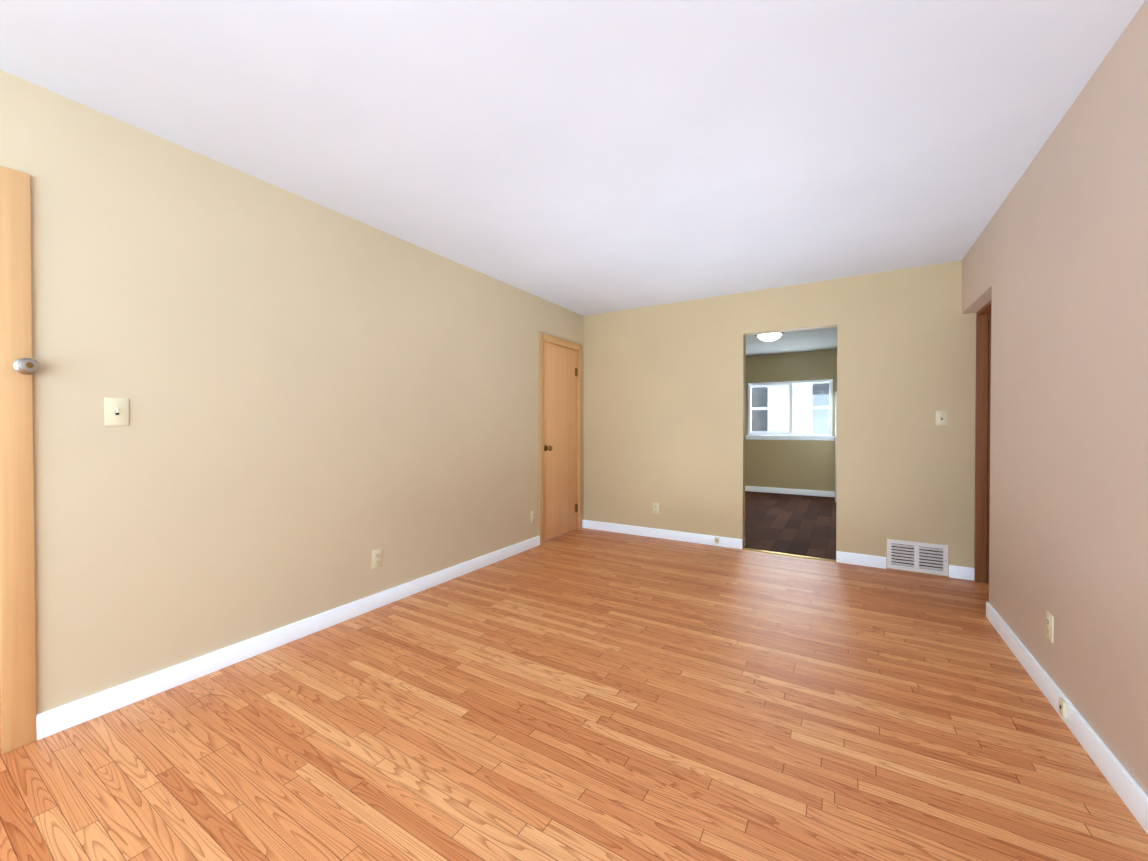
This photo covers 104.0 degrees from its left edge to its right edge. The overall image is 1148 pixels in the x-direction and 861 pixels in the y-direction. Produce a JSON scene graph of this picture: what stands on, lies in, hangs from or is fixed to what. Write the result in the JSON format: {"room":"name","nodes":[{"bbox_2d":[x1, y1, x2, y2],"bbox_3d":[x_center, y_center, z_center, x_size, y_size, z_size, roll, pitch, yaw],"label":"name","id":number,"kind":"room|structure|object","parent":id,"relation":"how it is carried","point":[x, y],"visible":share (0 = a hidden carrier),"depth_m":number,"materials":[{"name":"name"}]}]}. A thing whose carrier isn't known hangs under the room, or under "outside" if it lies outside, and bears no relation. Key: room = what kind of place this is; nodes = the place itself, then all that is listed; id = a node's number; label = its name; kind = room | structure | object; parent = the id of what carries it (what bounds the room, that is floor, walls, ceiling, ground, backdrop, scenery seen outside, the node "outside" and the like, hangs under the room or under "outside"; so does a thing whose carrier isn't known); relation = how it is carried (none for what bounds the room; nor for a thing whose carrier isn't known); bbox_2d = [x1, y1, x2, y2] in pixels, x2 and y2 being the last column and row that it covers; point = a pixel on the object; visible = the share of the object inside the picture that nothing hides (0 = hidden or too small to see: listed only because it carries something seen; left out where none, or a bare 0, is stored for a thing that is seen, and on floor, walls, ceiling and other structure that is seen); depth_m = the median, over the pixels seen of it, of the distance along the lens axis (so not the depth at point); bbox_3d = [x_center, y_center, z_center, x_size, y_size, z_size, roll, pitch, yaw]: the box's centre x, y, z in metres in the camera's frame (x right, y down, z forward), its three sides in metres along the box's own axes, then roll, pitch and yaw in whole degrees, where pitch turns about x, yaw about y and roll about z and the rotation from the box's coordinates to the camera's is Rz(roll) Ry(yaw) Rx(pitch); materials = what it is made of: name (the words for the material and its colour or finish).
{"room":"empty living room","nodes":[
{"label":"empty living room","id":0,"kind":"room"},
{"bbox_2d":[13,358,39,373],"bbox_3d":[-1.978,-0.235,1.624,0.060,0.060,0.060,0,1,31],"label":"door knob","id":1,"kind":"object","parent":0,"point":[26,366],"depth_m":1.61,"materials":[{"name":"silver metal"}]},
{"bbox_2d":[0,70,582,714],"bbox_3d":[-1.540,-0.073,2.554,0.120,2.440,6.420,0,1,31],"label":"wall","id":2,"kind":"structure","parent":0,"point":[324,402],"depth_m":2.20,"materials":[{"name":"beige paint"}]},
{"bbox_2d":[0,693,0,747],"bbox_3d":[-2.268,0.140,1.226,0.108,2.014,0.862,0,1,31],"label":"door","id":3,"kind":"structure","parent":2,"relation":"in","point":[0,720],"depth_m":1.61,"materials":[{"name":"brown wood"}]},
{"bbox_2d":[0,166,36,753],"bbox_3d":[-2.315,0.111,1.260,0.136,2.095,1.010,0,1,31],"label":"door","id":4,"kind":"structure","parent":2,"relation":"attached to","point":[17,640],"depth_m":1.62,"materials":[{"name":"brown wood"}]},
{"bbox_2d":[104,397,128,425],"bbox_3d":[-1.886,-0.077,1.852,0.016,0.116,0.072,0,1,31],"label":"light switch","id":5,"kind":"object","parent":2,"relation":"attached to","point":[116,411],"visible":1,"depth_m":1.85,"materials":[{"name":"beige plastic"}]},
{"bbox_2d":[36,520,583,740],"bbox_3d":[-1.483,1.099,2.531,0.014,0.095,6.180,0,1,31],"label":"baseboard","id":6,"kind":"structure","parent":2,"relation":"attached to","point":[66,716],"depth_m":2.21,"materials":[{"name":"white wood"}]},
{"bbox_2d":[372,548,381,568],"bbox_3d":[-1.268,0.824,2.889,0.009,0.116,0.072,0,1,31],"label":"outlet","id":7,"kind":"object","parent":2,"relation":"attached to","point":[376,557],"visible":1,"depth_m":2.89,"materials":[{"name":"beige plastic"}]},
{"bbox_2d":[531,510,534,522],"bbox_3d":[-0.394,0.830,4.335,0.009,0.116,0.072,0,1,31],"label":"outlet","id":8,"kind":"object","parent":2,"relation":"attached to","point":[532,516],"visible":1,"depth_m":4.33,"materials":[{"name":"beige plastic"}]},
{"bbox_2d":[539,332,581,544],"bbox_3d":[-0.176,0.079,4.798,0.136,2.095,0.830,0,1,31],"label":"door frame","id":9,"kind":"structure","parent":2,"relation":"attached to","point":[543,337],"depth_m":4.56,"materials":[{"name":"brown wood"}]},
{"bbox_2d":[544,341,577,540],"bbox_3d":[-0.126,0.107,4.769,0.108,2.014,0.692,0,1,31],"label":"door","id":10,"kind":"structure","parent":2,"relation":"in","point":[560,440],"depth_m":4.77,"materials":[{"name":"brown wood"}]},
{"bbox_2d":[0,0,1144,355],"bbox_3d":[1.051,-1.351,3.361,3.710,0.100,10.500,0,1,31],"label":"ceiling","id":11,"kind":"structure","parent":0,"point":[590,156],"depth_m":1.82,"materials":[{"name":"paint"}]},
{"bbox_2d":[755,332,784,341],"bbox_3d":[2.645,-1.264,6.067,0.372,0.124,0.372,0,1,31],"label":"light","id":12,"kind":"object","parent":11,"relation":"attached to","point":[769,337],"visible":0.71,"depth_m":5.98,"materials":[{"name":"white glass"}]},
{"bbox_2d":[0,491,1147,860],"bbox_3d":[1.029,1.169,3.396,3.660,0.060,10.500,0,1,31],"label":"floor","id":13,"kind":"structure","parent":0,"point":[584,694],"depth_m":1.69,"materials":[{"name":"brown wood"}]},
{"bbox_2d":[743,548,835,561],"bbox_3d":[1.944,1.130,4.088,0.770,0.006,0.040,0,1,31],"label":"threshold","id":14,"kind":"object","parent":13,"relation":"on","point":[790,554],"depth_m":4.08,"materials":[{"name":"gold metal"}]},
{"bbox_2d":[835,391,836,501],"bbox_3d":[4.412,0.257,6.859,0.710,1.700,0.700,0,1,31],"label":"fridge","id":15,"kind":"object","parent":13,"relation":"on","point":[836,447],"visible":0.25,"depth_m":6.77,"materials":[{"name":"white"}]},
{"bbox_2d":[583,260,975,576],"bbox_3d":[1.676,-0.089,4.291,3.590,2.440,0.120,0,1,31],"label":"wall","id":16,"kind":"structure","parent":0,"point":[664,391],"depth_m":3.96,"materials":[{"name":"beige paint"}]},
{"bbox_2d":[653,502,658,513],"bbox_3d":[0.860,0.817,4.718,0.072,0.116,0.009,0,1,31],"label":"outlet","id":17,"kind":"object","parent":16,"relation":"attached to","point":[655,508],"visible":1,"depth_m":4.71,"materials":[{"name":"beige plastic"}]},
{"bbox_2d":[714,537,718,543],"bbox_3d":[1.395,1.072,4.378,0.045,0.060,0.013,0,1,31],"label":"wall jack","id":18,"kind":"object","parent":16,"relation":"attached to","point":[716,539],"visible":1,"depth_m":4.37,"materials":[{"name":"beige plastic"}]},
{"bbox_2d":[584,520,974,580],"bbox_3d":[1.577,1.083,4.283,3.411,0.095,0.014,0,1,31],"label":"baseboard","id":19,"kind":"structure","parent":16,"relation":"attached to","point":[961,572],"depth_m":4.41,"materials":[{"name":"white wood"}]},
{"bbox_2d":[887,539,947,575],"bbox_3d":[2.737,1.010,3.582,0.390,0.235,0.014,0,1,31],"label":"air vent","id":20,"kind":"object","parent":16,"relation":"in","point":[919,557],"visible":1,"depth_m":3.58,"materials":[{"name":"white metal"}]},
{"bbox_2d":[936,411,947,425],"bbox_3d":[2.865,-0.097,3.493,0.072,0.116,0.016,0,1,31],"label":"light switch","id":21,"kind":"object","parent":16,"relation":"attached to","point":[941,418],"visible":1,"depth_m":3.49,"materials":[{"name":"beige plastic"}]},
{"bbox_2d":[745,349,836,491],"bbox_3d":[3.705,-0.121,7.832,3.400,2.440,0.120,0,1,31],"label":"wall","id":22,"kind":"structure","parent":0,"point":[801,464],"depth_m":7.73,"materials":[{"name":"beige paint"}]},
{"bbox_2d":[745,486,834,496],"bbox_3d":[3.272,1.049,8.024,2.410,0.095,0.018,0,1,31],"label":"baseboard","id":23,"kind":"structure","parent":22,"relation":"attached to","point":[792,491],"depth_m":7.72,"materials":[{"name":"white wood"}]},
{"bbox_2d":[745,379,834,440],"bbox_3d":[3.715,-0.344,7.769,1.440,1.015,0.115,0,1,31],"label":"window","id":24,"kind":"structure","parent":22,"relation":"in","point":[773,435],"depth_m":7.76,"materials":[{"name":"white plastic"}]},
{"bbox_2d":[962,0,1147,795],"bbox_3d":[1.424,-0.056,0.693,0.200,2.440,6.300,0,1,31],"label":"wall","id":25,"kind":"structure","parent":0,"point":[1055,265],"depth_m":1.69,"materials":[{"name":"beige paint"}]},
{"bbox_2d":[974,300,990,582],"bbox_3d":[2.877,0.127,3.018,0.115,2.030,0.820,0,1,31],"label":"door frame","id":26,"kind":"structure","parent":25,"relation":"attached to","point":[981,443],"depth_m":3.36,"materials":[{"name":"brown wood"}]},
{"bbox_2d":[986,313,990,583],"bbox_3d":[2.868,0.135,3.024,0.108,1.991,0.766,0,1,31],"label":"door","id":27,"kind":"structure","parent":25,"relation":"in","point":[988,444],"depth_m":3.31,"materials":[{"name":"brown wood"}]},
{"bbox_2d":[1046,610,1053,642],"bbox_3d":[2.043,0.842,1.928,0.009,0.116,0.072,0,1,31],"label":"outlet","id":28,"kind":"object","parent":25,"relation":"attached to","point":[1049,626],"visible":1,"depth_m":1.92,"materials":[{"name":"beige plastic"}]},
{"bbox_2d":[1059,697,1066,717],"bbox_3d":[1.926,1.092,1.767,0.013,0.060,0.045,0,1,31],"label":"wall jack","id":29,"kind":"object","parent":25,"relation":"attached to","point":[1062,707],"visible":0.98,"depth_m":1.76,"materials":[{"name":"beige plastic"}]},
{"bbox_2d":[986,602,1147,833],"bbox_3d":[1.151,1.118,0.460,0.014,0.095,5.360,0,1,31],"label":"baseboard","id":30,"kind":"structure","parent":25,"relation":"attached to","point":[1130,792],"depth_m":1.63,"materials":[{"name":"white wood"}]},
{"bbox_3d":[4.844,1.729,9.965,14.000,0.100,4.680,0,1,31],"label":"ground","id":31,"kind":"structure","parent":0,"visible":0},
{"bbox_2d":[751,382,828,432],"bbox_3d":[5.961,-1.888,11.781,12.000,7.100,0.360,0,1,31],"label":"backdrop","id":32,"kind":"object","parent":31,"relation":"on","point":[769,410],"depth_m":11.76,"materials":[{"name":"white"}]}
]}

